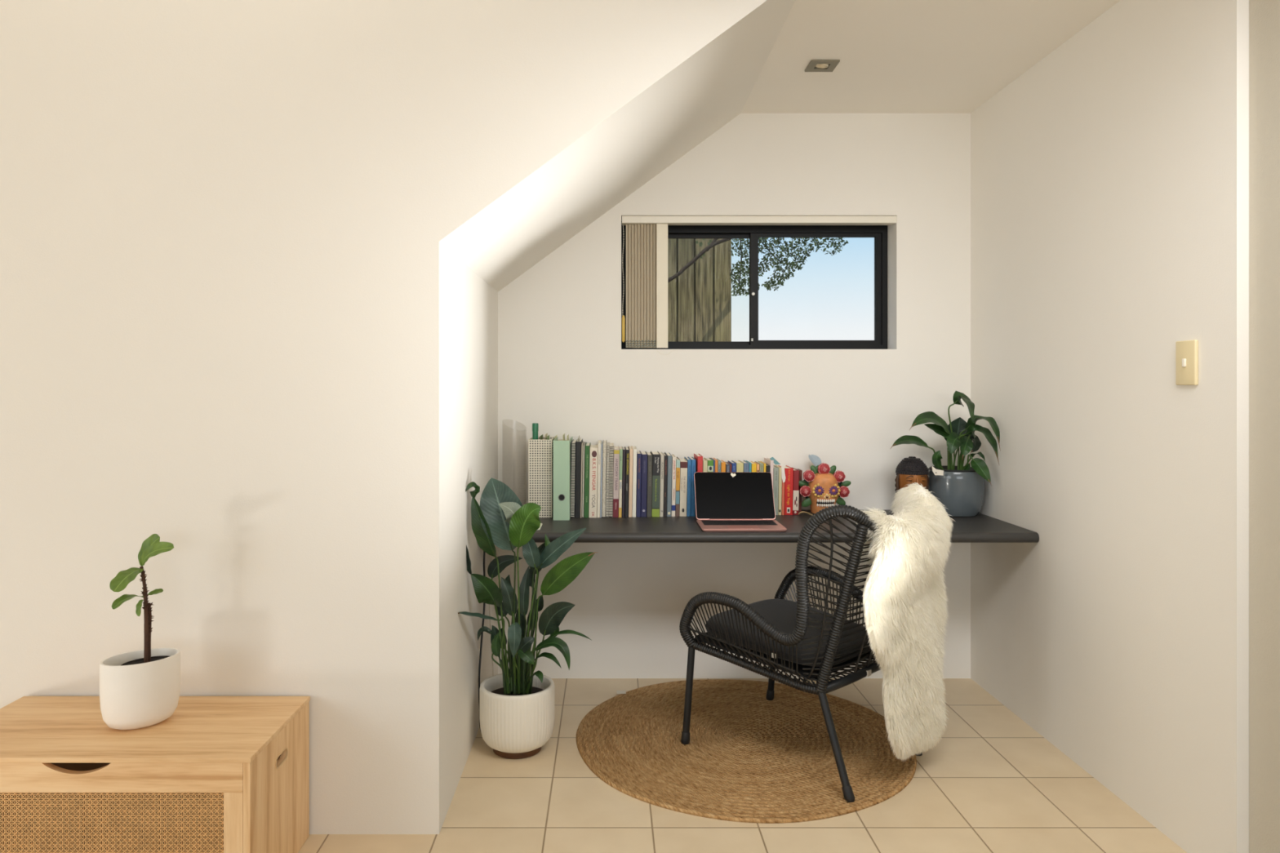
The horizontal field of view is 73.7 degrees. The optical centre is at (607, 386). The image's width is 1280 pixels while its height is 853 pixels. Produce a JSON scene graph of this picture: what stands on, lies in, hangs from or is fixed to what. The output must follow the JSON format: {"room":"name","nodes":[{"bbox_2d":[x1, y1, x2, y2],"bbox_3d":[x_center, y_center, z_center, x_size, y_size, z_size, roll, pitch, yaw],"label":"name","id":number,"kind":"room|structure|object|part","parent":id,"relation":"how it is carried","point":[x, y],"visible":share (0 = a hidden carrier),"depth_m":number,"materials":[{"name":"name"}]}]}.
{"room":"home office","nodes":[
{"label":"home office","id":0,"kind":"room"},
{"bbox_2d":[0,0,773,834],"bbox_3d":[-1.222,0.039,2.344,3.555,2.362,0.040,0,0,0],"label":"wall","id":1,"kind":"structure","parent":0,"point":[224,224],"depth_m":2.32,"materials":[{"name":"white paint"}]},
{"bbox_2d":[441,244,497,826],"bbox_3d":[-0.520,0.412,2.965,0.120,1.615,1.201,0,0,0],"label":"wall","id":2,"kind":"structure","parent":0,"point":[469,304],"depth_m":2.68,"materials":[{"name":"white paint"}]},
{"bbox_2d":[442,0,795,291],"bbox_3d":[-0.003,-0.768,2.965,1.115,0.747,1.201,0,0,0],"label":"wall","id":3,"kind":"structure","parent":0,"point":[714,87],"depth_m":2.79,"materials":[{"name":"white paint"}]},
{"bbox_2d":[497,113,970,678],"bbox_3d":[0.517,0.039,3.665,2.195,2.362,0.200,0,0,0],"label":"wall","id":4,"kind":"structure","parent":0,"point":[563,367],"depth_m":3.56,"materials":[{"name":"white paint"}]},
{"bbox_2d":[621,221,887,349],"bbox_3d":[0.631,-0.436,3.712,1.146,0.556,0.080,0,0,0],"label":"window","id":5,"kind":"structure","parent":4,"relation":"in","point":[879,233],"depth_m":3.69,"materials":[{"name":"black metal"}]},
{"bbox_3d":[0.362,-0.422,3.728,0.569,0.488,0.022,0,0,0],"label":"sash","id":6,"kind":"part","parent":5,"relation":"part of","materials":[{"name":"black"}]},
{"bbox_2d":[622,215,896,355],"bbox_3d":[0.630,-0.423,3.592,1.145,0.580,0.070,0,0,0],"label":"vertical blind","id":7,"kind":"object","parent":5,"relation":"attached to","point":[646,236],"visible":1,"depth_m":3.58,"materials":[{"name":"beige fabric"}]},
{"bbox_3d":[0.064,-0.484,3.577,0.008,0.388,0.004,0,0,0],"label":"bead chain","id":8,"kind":"part","parent":7,"relation":"part of","materials":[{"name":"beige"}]},
{"bbox_3d":[0.899,-0.422,3.700,0.566,0.488,0.022,0,0,0],"label":"sash","id":9,"kind":"part","parent":5,"relation":"part of","materials":[{"name":"black"}]},
{"bbox_2d":[532,510,1039,542],"bbox_3d":[0.527,0.552,3.279,1.971,0.075,0.570,0,0,0],"label":"desk","id":10,"kind":"object","parent":4,"relation":"attached to","point":[980,528],"visible":0.53,"depth_m":3.02,"materials":[{"name":"black wood"}]},
{"bbox_2d":[478,551,485,731],"bbox_3d":[-0.443,0.891,3.013,0.051,0.659,0.104,0,0,26],"label":"power cord","id":11,"kind":"object","parent":10,"relation":"hanging from","point":[484,575],"visible":0.47,"depth_m":3.02,"materials":[{"name":"black plastic"}]},
{"bbox_2d":[488,555,493,675],"bbox_3d":[-0.427,0.906,3.250,0.030,0.639,0.112,0,0,15],"label":"cord","id":12,"kind":"object","parent":10,"relation":"hanging from","point":[491,556],"visible":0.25,"depth_m":3.21,"materials":[{"name":"black plastic"}]},
{"bbox_2d":[528,436,555,517],"bbox_3d":[-0.266,0.361,3.446,0.093,0.306,0.200,0,0,0],"label":"magazine file","id":13,"kind":"object","parent":10,"relation":"on","point":[540,452],"visible":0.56,"depth_m":3.35,"materials":[{"name":"beige"}]},
{"bbox_2d":[532,422,538,439],"bbox_3d":[-0.291,0.329,3.420,0.025,0.364,0.025,0,0,0],"label":"glue bottle","id":14,"kind":"object","parent":13,"relation":"in","point":[535,425],"visible":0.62,"depth_m":3.41,"materials":[{"name":"green plastic"}]},
{"bbox_2d":[553,433,572,519],"bbox_3d":[-0.179,0.353,3.416,0.063,0.323,0.274,0,0,0],"label":"ring binder","id":15,"kind":"object","parent":10,"relation":"on","point":[562,447],"visible":0.99,"depth_m":3.28,"materials":[{"name":"green"}]},
{"bbox_2d":[559,494,564,500],"bbox_3d":[-0.178,0.427,3.288,0.025,0.025,0.012,0,0,0],"label":"finger hole","id":16,"kind":"object","parent":15,"relation":"on","point":[561,496],"depth_m":3.28,"materials":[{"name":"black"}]},
{"bbox_2d":[570,439,577,517],"bbox_3d":[-0.137,0.367,3.437,0.019,0.296,0.203,1,0,0],"label":"book","id":17,"kind":"object","parent":10,"relation":"on","point":[574,442],"visible":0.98,"depth_m":3.34,"materials":[{"name":"black paper"}]},
{"bbox_2d":[574,435,582,518],"bbox_3d":[-0.117,0.356,3.446,0.020,0.317,0.210,1,0,0],"label":"book","id":18,"kind":"object","parent":10,"relation":"on","point":[578,455],"visible":0.94,"depth_m":3.34,"materials":[{"name":"black"}]},
{"bbox_2d":[580,440,584,517],"bbox_3d":[-0.104,0.371,3.442,0.005,0.288,0.200,1,0,0],"label":"book","id":19,"kind":"object","parent":10,"relation":"on","point":[584,441],"visible":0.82,"depth_m":3.34,"materials":[{"name":"paper"}]},
{"bbox_2d":[582,442,586,517],"bbox_3d":[-0.097,0.372,3.441,0.010,0.285,0.203,1,0,0],"label":"book","id":20,"kind":"object","parent":10,"relation":"on","point":[584,443],"visible":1,"depth_m":3.35,"materials":[{"name":"beige paper"}]},
{"bbox_2d":[584,442,591,517],"bbox_3d":[-0.083,0.373,3.443,0.017,0.282,0.201,1,0,0],"label":"book","id":21,"kind":"object","parent":10,"relation":"on","point":[587,445],"visible":1,"depth_m":3.34,"materials":[{"name":"green paper"}]},
{"bbox_2d":[588,444,598,517],"bbox_3d":[-0.058,0.377,3.446,0.031,0.274,0.201,1,0,0],"label":"book","id":22,"kind":"object","parent":10,"relation":"on","point":[593,448],"visible":0.99,"depth_m":3.35,"materials":[{"name":"beige paper"}]},
{"bbox_2d":[596,440,601,517],"bbox_3d":[-0.035,0.368,3.448,0.012,0.293,0.201,1,0,0],"label":"book","id":23,"kind":"object","parent":10,"relation":"on","point":[599,451],"visible":1,"depth_m":3.35,"materials":[{"name":"beige paper"}]},
{"bbox_2d":[600,440,603,517],"bbox_3d":[-0.026,0.370,3.449,0.005,0.290,0.200,1,0,0],"label":"book","id":24,"kind":"object","parent":10,"relation":"on","point":[602,441],"visible":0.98,"depth_m":3.35,"materials":[{"name":"paper"}]},
{"bbox_2d":[601,440,606,517],"bbox_3d":[-0.015,0.368,3.449,0.017,0.292,0.203,1,0,0],"label":"book","id":25,"kind":"object","parent":10,"relation":"on","point":[604,445],"visible":1,"depth_m":3.35,"materials":[{"name":"beige paper"}]},
{"bbox_2d":[605,442,609,517],"bbox_3d":[-0.002,0.372,3.450,0.010,0.285,0.203,1,0,0],"label":"book","id":26,"kind":"object","parent":10,"relation":"on","point":[608,446],"visible":1,"depth_m":3.36,"materials":[{"name":"grey paper"}]},
{"bbox_2d":[608,443,613,517],"bbox_3d":[0.012,0.374,3.451,0.018,0.282,0.203,1,0,0],"label":"book","id":27,"kind":"object","parent":10,"relation":"on","point":[611,445],"visible":1,"depth_m":3.36,"materials":[{"name":"grey paper"}]},
{"bbox_2d":[613,446,619,517],"bbox_3d":[0.032,0.380,3.449,0.022,0.269,0.191,1,0,0],"label":"book","id":28,"kind":"object","parent":10,"relation":"on","point":[616,450],"visible":1,"depth_m":3.35,"materials":[{"name":"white paper"}]},
{"bbox_2d":[618,445,622,517],"bbox_3d":[0.050,0.380,3.445,0.012,0.269,0.181,1,0,0],"label":"book","id":29,"kind":"object","parent":10,"relation":"on","point":[620,447],"visible":1,"depth_m":3.36,"materials":[{"name":"white paper"}]},
{"bbox_2d":[621,446,625,517],"bbox_3d":[0.062,0.382,3.447,0.011,0.266,0.180,1,0,0],"label":"book","id":30,"kind":"object","parent":10,"relation":"on","point":[624,448],"visible":0.92,"depth_m":3.36,"materials":[{"name":"paper"}]},
{"bbox_2d":[624,446,629,517],"bbox_3d":[0.075,0.382,3.448,0.014,0.266,0.181,1,0,0],"label":"book","id":31,"kind":"object","parent":10,"relation":"on","point":[627,449],"visible":1,"depth_m":3.36,"materials":[{"name":"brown paper"}]},
{"bbox_2d":[628,445,632,517],"bbox_3d":[0.090,0.381,3.455,0.013,0.268,0.190,1,0,0],"label":"book","id":32,"kind":"object","parent":10,"relation":"on","point":[630,477],"visible":0.88,"depth_m":3.36,"materials":[{"name":"paper"}]},
{"bbox_2d":[631,445,636,517],"bbox_3d":[0.105,0.381,3.456,0.015,0.268,0.190,1,0,0],"label":"book","id":33,"kind":"object","parent":10,"relation":"on","point":[634,448],"visible":0.87,"depth_m":3.36,"materials":[{"name":"beige paper"}]},
{"bbox_2d":[635,450,641,516],"bbox_3d":[0.122,0.390,3.447,0.017,0.250,0.171,1,0,0],"label":"book","id":34,"kind":"object","parent":10,"relation":"on","point":[638,453],"visible":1,"depth_m":3.36,"materials":[{"name":"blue paper"}]},
{"bbox_2d":[640,451,647,516],"bbox_3d":[0.143,0.391,3.449,0.023,0.247,0.171,1,0,0],"label":"book","id":35,"kind":"object","parent":10,"relation":"on","point":[644,455],"visible":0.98,"depth_m":3.37,"materials":[{"name":"blue paper"}]},
{"bbox_2d":[645,451,652,516],"bbox_3d":[0.165,0.393,3.451,0.019,0.244,0.171,1,0,0],"label":"book","id":36,"kind":"object","parent":10,"relation":"on","point":[649,492],"visible":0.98,"depth_m":3.37,"materials":[{"name":"paper"}]},
{"bbox_2d":[650,451,660,516],"bbox_3d":[0.190,0.391,3.453,0.030,0.247,0.171,1,0,0],"label":"book","id":37,"kind":"object","parent":10,"relation":"on","point":[655,455],"visible":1,"depth_m":3.37,"materials":[{"name":"green paper"}]},
{"bbox_2d":[657,451,664,516],"bbox_3d":[0.213,0.393,3.455,0.014,0.244,0.171,1,0,0],"label":"book","id":38,"kind":"object","parent":10,"relation":"on","point":[662,455],"visible":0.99,"depth_m":3.37,"materials":[{"name":"grey paper"}]},
{"bbox_2d":[662,453,667,516],"bbox_3d":[0.227,0.394,3.457,0.012,0.241,0.171,1,0,0],"label":"book","id":39,"kind":"object","parent":10,"relation":"on","point":[665,464],"visible":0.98,"depth_m":3.37,"materials":[{"name":"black paper"}]},
{"bbox_2d":[665,452,671,516],"bbox_3d":[0.243,0.394,3.458,0.018,0.241,0.171,1,0,0],"label":"book","id":40,"kind":"object","parent":10,"relation":"on","point":[669,455],"visible":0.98,"depth_m":3.37,"materials":[{"name":"beige paper"}]},
{"bbox_2d":[671,453,675,516],"bbox_3d":[0.261,0.397,3.454,0.015,0.236,0.161,1,0,0],"label":"book","id":41,"kind":"object","parent":10,"relation":"on","point":[673,457],"visible":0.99,"depth_m":3.38,"materials":[{"name":"white paper"}]},
{"bbox_2d":[675,456,679,516],"bbox_3d":[0.276,0.402,3.451,0.015,0.225,0.151,1,0,0],"label":"book","id":42,"kind":"object","parent":10,"relation":"on","point":[677,460],"visible":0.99,"depth_m":3.38,"materials":[{"name":"yellow paper"}]},
{"bbox_2d":[679,457,687,516],"bbox_3d":[0.299,0.405,3.453,0.028,0.219,0.151,1,0,0],"label":"book","id":43,"kind":"object","parent":10,"relation":"on","point":[683,462],"visible":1,"depth_m":3.38,"materials":[{"name":"white paper"}]},
{"bbox_2d":[684,456,691,516],"bbox_3d":[0.321,0.402,3.455,0.014,0.224,0.151,1,0,0],"label":"book","id":44,"kind":"object","parent":10,"relation":"on","point":[689,460],"visible":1,"depth_m":3.38,"materials":[{"name":"blue paper"}]},
{"bbox_2d":[688,456,695,516],"bbox_3d":[0.338,0.402,3.456,0.017,0.224,0.151,1,0,0],"label":"book","id":45,"kind":"object","parent":10,"relation":"on","point":[693,460],"visible":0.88,"depth_m":3.38,"materials":[{"name":"blue paper"}]},
{"bbox_2d":[693,453,702,515],"bbox_3d":[0.364,0.396,3.459,0.021,0.237,0.151,1,0,0],"label":"book","id":46,"kind":"object","parent":10,"relation":"on","point":[699,458],"visible":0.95,"depth_m":3.38,"materials":[{"name":"red paper"}]},
{"bbox_2d":[702,457,707,471],"bbox_3d":[0.385,0.404,3.451,0.018,0.221,0.130,1,0,0],"label":"book","id":47,"kind":"object","parent":10,"relation":"on","point":[704,460],"visible":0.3,"depth_m":3.39,"materials":[{"name":"beige paper"}]},
{"bbox_2d":[704,457,713,471],"bbox_3d":[0.406,0.404,3.453,0.022,0.221,0.131,1,0,0],"label":"book","id":48,"kind":"object","parent":10,"relation":"on","point":[710,462],"visible":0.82,"depth_m":3.39,"materials":[{"name":"green paper"}]},
{"bbox_2d":[710,457,715,471],"bbox_3d":[0.421,0.404,3.454,0.005,0.221,0.130,1,0,0],"label":"book","id":49,"kind":"object","parent":10,"relation":"on","point":[710,458],"visible":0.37,"depth_m":3.39,"materials":[{"name":"paper"}]},
{"bbox_2d":[711,457,717,471],"bbox_3d":[0.429,0.404,3.455,0.011,0.221,0.130,1,0,0],"label":"book","id":50,"kind":"object","parent":10,"relation":"on","point":[714,459],"visible":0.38,"depth_m":3.39,"materials":[{"name":"orange paper"}]},
{"bbox_2d":[715,458,720,471],"bbox_3d":[0.442,0.406,3.456,0.012,0.218,0.131,1,0,0],"label":"book","id":51,"kind":"object","parent":10,"relation":"on","point":[718,460],"visible":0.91,"depth_m":3.39,"materials":[{"name":"blue paper"}]},
{"bbox_2d":[720,460,725,471],"bbox_3d":[0.458,0.408,3.453,0.017,0.213,0.120,1,0,0],"label":"book","id":52,"kind":"object","parent":10,"relation":"on","point":[722,463],"visible":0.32,"depth_m":3.39,"materials":[{"name":"orange paper"}]},
{"bbox_2d":[725,462,729,471],"bbox_3d":[0.476,0.412,3.454,0.014,0.205,0.121,1,0,0],"label":"book","id":53,"kind":"object","parent":10,"relation":"on","point":[727,465],"visible":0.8,"depth_m":3.39,"materials":[{"name":"grey paper"}]},
{"bbox_2d":[727,460,736,471],"bbox_3d":[0.500,0.410,3.456,0.018,0.210,0.121,1,0,0],"label":"book","id":54,"kind":"object","parent":10,"relation":"on","point":[733,464],"visible":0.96,"depth_m":3.40,"materials":[{"name":"blue paper"}]},
{"bbox_2d":[732,460,743,471],"bbox_3d":[0.524,0.410,3.463,0.028,0.210,0.130,1,0,0],"label":"book","id":55,"kind":"object","parent":10,"relation":"on","point":[740,465],"visible":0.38,"depth_m":3.40,"materials":[{"name":"beige paper"}]},
{"bbox_2d":[693,471,786,531],"bbox_3d":[0.484,0.424,3.170,0.300,0.182,0.304,0,0,0],"label":"laptop","id":56,"kind":"object","parent":10,"relation":"on","point":[726,501],"visible":1,"depth_m":3.26,"materials":[{"name":"black"}]},
{"bbox_2d":[739,460,748,471],"bbox_3d":[0.550,0.410,3.465,0.021,0.210,0.131,1,0,0],"label":"book","id":57,"kind":"object","parent":10,"relation":"on","point":[745,464],"visible":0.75,"depth_m":3.40,"materials":[{"name":"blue paper"}]},
{"bbox_2d":[744,460,751,471],"bbox_3d":[0.566,0.410,3.467,0.010,0.209,0.130,1,0,0],"label":"book","id":58,"kind":"object","parent":10,"relation":"on","point":[749,463],"visible":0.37,"depth_m":3.40,"materials":[{"name":"teal paper"}]},
{"bbox_2d":[750,461,756,471],"bbox_3d":[0.581,0.411,3.463,0.019,0.207,0.120,1,0,0],"label":"book","id":59,"kind":"object","parent":10,"relation":"on","point":[753,468],"visible":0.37,"depth_m":3.40,"materials":[{"name":"yellow paper"}]},
{"bbox_2d":[754,462,759,471],"bbox_3d":[0.598,0.413,3.464,0.012,0.204,0.121,1,0,0],"label":"book","id":60,"kind":"object","parent":10,"relation":"on","point":[757,464],"visible":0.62,"depth_m":3.40,"materials":[{"name":"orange paper"}]},
{"bbox_2d":[755,461,763,471],"bbox_3d":[0.612,0.411,3.466,0.015,0.206,0.121,1,0,0],"label":"book","id":61,"kind":"object","parent":10,"relation":"on","point":[761,467],"visible":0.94,"depth_m":3.41,"materials":[{"name":"grey paper"}]},
{"bbox_2d":[759,461,765,471],"bbox_3d":[0.625,0.411,3.467,0.009,0.206,0.120,1,0,0],"label":"book","id":62,"kind":"object","parent":10,"relation":"on","point":[764,464],"visible":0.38,"depth_m":3.41,"materials":[{"name":"yellow paper"}]},
{"bbox_2d":[765,463,769,472],"bbox_3d":[0.638,0.415,3.468,0.015,0.198,0.120,1,0,0],"label":"book","id":63,"kind":"object","parent":10,"relation":"on","point":[767,467],"visible":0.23,"depth_m":3.41,"materials":[{"name":"black paper"}]},
{"bbox_2d":[764,457,773,487],"bbox_3d":[0.654,0.405,3.480,0.013,0.219,0.140,1,0,0],"label":"book","id":64,"kind":"object","parent":10,"relation":"on","point":[766,460],"visible":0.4,"depth_m":3.41,"materials":[{"name":"white paper"}]},
{"bbox_2d":[773,465,778,515],"bbox_3d":[0.671,0.420,3.476,0.020,0.190,0.131,1,0,0],"label":"book","id":65,"kind":"object","parent":10,"relation":"on","point":[775,475],"visible":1,"depth_m":3.41,"materials":[{"name":"grey paper"}]},
{"bbox_2d":[774,464,782,515],"bbox_3d":[0.689,0.420,3.477,0.012,0.190,0.131,1,0,0],"label":"book","id":66,"kind":"object","parent":10,"relation":"on","point":[780,493],"visible":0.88,"depth_m":3.41,"materials":[{"name":"beige paper"}]},
{"bbox_2d":[769,457,780,464],"bbox_3d":[0.672,0.298,3.430,0.044,0.031,0.001,0,0,0],"label":"card","id":67,"kind":"object","parent":66,"relation":"in","point":[775,462],"visible":1,"depth_m":3.43,"materials":[{"name":"teal paper"}]},
{"bbox_2d":[781,465,786,482],"bbox_3d":[0.701,0.350,3.410,0.018,0.071,0.001,0,0,0],"label":"paper slip","id":68,"kind":"object","parent":66,"relation":"attached to","point":[783,473],"visible":1,"depth_m":3.41,"materials":[{"name":"white paper"}]},
{"bbox_2d":[777,465,784,515],"bbox_3d":[0.701,0.421,3.479,0.010,0.187,0.130,1,0,0],"label":"book","id":69,"kind":"object","parent":10,"relation":"on","point":[783,483],"visible":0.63,"depth_m":3.41,"materials":[{"name":"beige paper"}]},
{"bbox_2d":[778,465,793,515],"bbox_3d":[0.724,0.421,3.484,0.032,0.187,0.138,1,0,0],"label":"book","id":70,"kind":"object","parent":10,"relation":"on","point":[788,471],"visible":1,"depth_m":3.42,"materials":[{"name":"red paper"}]},
{"bbox_2d":[792,467,799,515],"bbox_3d":[0.753,0.425,3.485,0.022,0.178,0.135,1,0,0],"label":"book","id":71,"kind":"object","parent":10,"relation":"on","point":[796,473],"visible":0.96,"depth_m":3.42,"materials":[{"name":"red paper"}]},
{"bbox_2d":[795,468,802,512],"bbox_3d":[0.784,0.428,3.514,0.012,0.173,0.078,1,0,0],"label":"book","id":72,"kind":"object","parent":10,"relation":"on","point":[800,470],"visible":0.48,"depth_m":3.48,"materials":[{"name":"paper"}]},
{"bbox_2d":[798,511,813,515],"bbox_3d":[0.780,0.504,3.383,0.061,0.016,0.022,0,0,-6],"label":"dried leaf","id":73,"kind":"object","parent":10,"relation":"on","point":[802,512],"visible":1,"depth_m":3.38,"materials":[{"name":"beige plant"}]},
{"bbox_2d":[799,462,851,514],"bbox_3d":[0.870,0.410,3.434,0.177,0.208,0.161,0,0,40],"label":"ornament","id":74,"kind":"object","parent":10,"relation":"on","point":[822,486],"visible":1,"depth_m":3.41,"materials":[{"name":"brown ceramic"}]},
{"bbox_2d":[808,454,821,466],"bbox_3d":[0.851,0.361,3.500,0.057,0.165,0.004,0,0,0],"label":"feather","id":75,"kind":"object","parent":74,"relation":"on","point":[815,460],"visible":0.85,"depth_m":3.50,"materials":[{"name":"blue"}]},
{"bbox_2d":[894,456,928,493],"bbox_3d":[1.220,0.397,3.422,0.131,0.234,0.135,0,0,-34],"label":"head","id":76,"kind":"object","parent":10,"relation":"on","point":[910,470],"visible":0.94,"depth_m":3.38},
{"bbox_2d":[927,465,985,516],"bbox_3d":[1.387,0.412,3.439,0.246,0.205,0.222,0,0,0],"label":"plant pot","id":77,"kind":"object","parent":10,"relation":"on","point":[962,492],"visible":0.71,"depth_m":3.35,"materials":[{"name":"grey ceramic"}]},
{"bbox_2d":[889,391,1000,485],"bbox_3d":[1.278,0.200,3.320,0.436,0.367,0.211,0,0,0],"label":"peace lily","id":78,"kind":"object","parent":77,"relation":"in","point":[958,433],"visible":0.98,"depth_m":3.33,"materials":[{"name":"green plant"}]},
{"bbox_2d":[297,678,1186,852],"bbox_3d":[0.300,1.270,0.182,6.600,0.100,7.165,0,0,0],"label":"floor","id":79,"kind":"structure","parent":0,"point":[992,783],"depth_m":2.46,"materials":[{"name":"beige tile"}]},
{"bbox_2d":[0,696,310,852],"bbox_3d":[-1.195,1.029,2.120,0.776,0.380,0.384,0,0,0],"label":"base cabinet","id":80,"kind":"object","parent":79,"relation":"on","point":[220,774],"visible":0.99,"depth_m":1.97,"materials":[{"name":"brown wood"}]},
{"bbox_3d":[-1.575,1.035,2.122,0.016,0.368,0.380,0,0,0],"label":"panel","id":81,"kind":"part","parent":80,"relation":"part of","materials":[{"name":"brown wicker"}]},
{"bbox_3d":[-1.196,1.194,2.125,0.740,0.012,0.354,0,0,0],"label":"panel","id":82,"kind":"part","parent":80,"relation":"part of","materials":[{"name":"brown wicker"}]},
{"bbox_3d":[-1.196,0.885,1.939,0.740,0.067,0.016,0,0,0],"label":"rail","id":83,"kind":"part","parent":80,"relation":"part of","materials":[{"name":"brown wood"}]},
{"bbox_2d":[99,648,180,729],"bbox_3d":[-1.163,0.756,2.125,0.161,0.165,0.149,0,0,0],"label":"plant pot","id":84,"kind":"object","parent":80,"relation":"on","point":[135,694],"visible":0.95,"depth_m":2.08,"materials":[{"name":"white ceramic"}]},
{"bbox_2d":[109,533,173,662],"bbox_3d":[-1.145,0.536,2.107,0.144,0.332,0.093,0,0,-19],"label":"fiddle leaf fig","id":85,"kind":"object","parent":84,"relation":"on","point":[152,546],"visible":0.99,"depth_m":2.12,"materials":[{"name":"green plant"}]},
{"bbox_3d":[-1.155,0.575,2.133,0.035,0.254,0.021,0,0,0],"label":"stem","id":86,"kind":"part","parent":85,"relation":"part of","materials":[{"name":"brown plant"}]},
{"bbox_3d":[-1.196,1.026,2.307,0.740,0.348,0.010,0,0,0],"label":"panel","id":87,"kind":"part","parent":80,"relation":"part of","materials":[{"name":"brown wood"}]},
{"bbox_3d":[-1.195,0.845,2.120,0.776,0.012,0.384,0,0,0],"label":"lid","id":88,"kind":"part","parent":80,"relation":"part of","materials":[{"name":"brown wood"}]},
{"bbox_3d":[-0.818,1.035,2.122,0.016,0.368,0.380,0,0,0],"label":"panel","id":89,"kind":"part","parent":80,"relation":"part of","materials":[{"name":"brown wood"}]},
{"bbox_2d":[479,672,555,759],"bbox_3d":[-0.305,1.109,2.870,0.251,0.220,0.251,0,0,0],"label":"plant pot","id":90,"kind":"object","parent":79,"relation":"on","point":[516,726],"visible":0.93,"depth_m":2.77,"materials":[{"name":"white ceramic"}]},
{"bbox_2d":[457,477,595,694],"bbox_3d":[-0.295,0.669,2.793,0.470,0.731,0.276,0,0,-18],"label":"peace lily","id":91,"kind":"object","parent":90,"relation":"on","point":[500,520],"visible":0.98,"depth_m":2.80,"materials":[{"name":"green plant"}]},
{"bbox_2d":[576,679,916,823],"bbox_3d":[0.464,1.213,2.956,1.150,0.013,1.149,0,0,0],"label":"jute rug","id":92,"kind":"object","parent":79,"relation":"on","point":[748,757],"visible":0.94,"depth_m":2.83,"materials":[{"name":"brown wicker"}]},
{"bbox_2d":[679,504,922,802],"bbox_3d":[0.685,0.783,2.852,0.634,0.874,0.748,0,0,-44],"label":"rattan armchair","id":93,"kind":"object","parent":92,"relation":"on","point":[821,674],"visible":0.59,"depth_m":2.60,"materials":[{"name":"black wicker"}]},
{"bbox_3d":[0.274,1.038,2.893,0.046,0.333,0.024,0,0,-7],"label":"leg","id":94,"kind":"part","parent":93,"relation":"part of","materials":[{"name":"black metal"}]},
{"bbox_3d":[0.463,0.899,2.739,0.472,0.075,0.031,0,0,41],"label":"rail","id":95,"kind":"part","parent":93,"relation":"part of","materials":[{"name":"black wicker"}]},
{"bbox_3d":[0.635,1.038,3.270,0.024,0.335,0.074,0,0,-24],"label":"leg","id":96,"kind":"part","parent":93,"relation":"part of","materials":[{"name":"black metal"}]},
{"bbox_2d":[706,599,871,666],"bbox_3d":[0.631,0.829,2.901,0.481,0.084,0.477,0,0,-44],"label":"seat cushion","id":97,"kind":"object","parent":93,"relation":"on","point":[780,613],"visible":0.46,"depth_m":2.83,"materials":[{"name":"black fabric"}]},
{"bbox_3d":[0.675,1.062,2.538,0.023,0.292,0.131,0,0,-34],"label":"leg","id":98,"kind":"part","parent":93,"relation":"part of","materials":[{"name":"black metal"}]},
{"bbox_3d":[0.694,0.663,2.541,0.166,0.522,0.039,0,0,38],"label":"post","id":99,"kind":"part","parent":93,"relation":"part of","materials":[{"name":"black wicker"}]},
{"bbox_3d":[0.817,0.904,2.711,0.440,0.063,0.087,0,0,-44],"label":"rail","id":100,"kind":"part","parent":93,"relation":"part of","materials":[{"name":"black wicker"}]},
{"bbox_2d":[856,482,954,760],"bbox_3d":[0.931,0.738,2.641,0.246,0.834,0.600,0,0,32],"label":"sheepskin throw","id":101,"kind":"object","parent":93,"relation":"hanging from","point":[905,614],"visible":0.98,"depth_m":2.55,"materials":[{"name":"white fur"}]},
{"bbox_2d":[741,0,1119,113],"bbox_3d":[0.300,-1.217,0.142,6.600,0.150,7.085,0,0,0],"label":"ceiling","id":102,"kind":"structure","parent":0,"point":[895,56],"depth_m":2.89,"materials":[{"name":"white paint"}]},
{"bbox_2d":[804,59,839,71],"bbox_3d":[0.760,-1.183,3.030,0.100,0.099,0.100,0,0,0],"label":"recessed light","id":103,"kind":"object","parent":102,"relation":"in","point":[822,65],"visible":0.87,"depth_m":3.03,"materials":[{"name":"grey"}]},
{"bbox_2d":[970,0,1279,852],"bbox_3d":[1.580,0.039,2.748,0.130,2.362,1.634,0,0,0],"label":"wall","id":104,"kind":"structure","parent":0,"point":[1109,178],"depth_m":2.42,"materials":[{"name":"white paint"}]},
{"bbox_2d":[1175,339,1198,385],"bbox_3d":[1.507,-0.062,2.226,0.015,0.116,0.076,0,0,0],"label":"light switch","id":105,"kind":"object","parent":104,"relation":"attached to","point":[1186,351],"visible":1,"depth_m":2.22,"materials":[{"name":"gold"}]},
{"label":"outside","id":106,"kind":"structure","parent":0,"visible":0},
{"bbox_3d":[1.500,1.270,7.883,15.000,0.099,8.235,0,0,0],"label":"ground","id":107,"kind":"structure","parent":106,"visible":0},
{"bbox_2d":[667,238,731,341],"bbox_3d":[-0.147,-0.058,4.953,1.710,2.556,0.114,0,0,0],"label":"fence","id":108,"kind":"object","parent":107,"relation":"on","point":[700,298],"visible":0.02,"depth_m":4.90,"materials":[{"name":"brown wood"}]},
{"bbox_2d":[667,237,848,296],"bbox_3d":[0.286,0.084,4.718,2.173,2.274,0.467,0,0,0],"label":"tree","id":109,"kind":"object","parent":107,"relation":"on","point":[740,268],"visible":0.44,"depth_m":4.64,"materials":[{"name":"green plant"}]}
]}

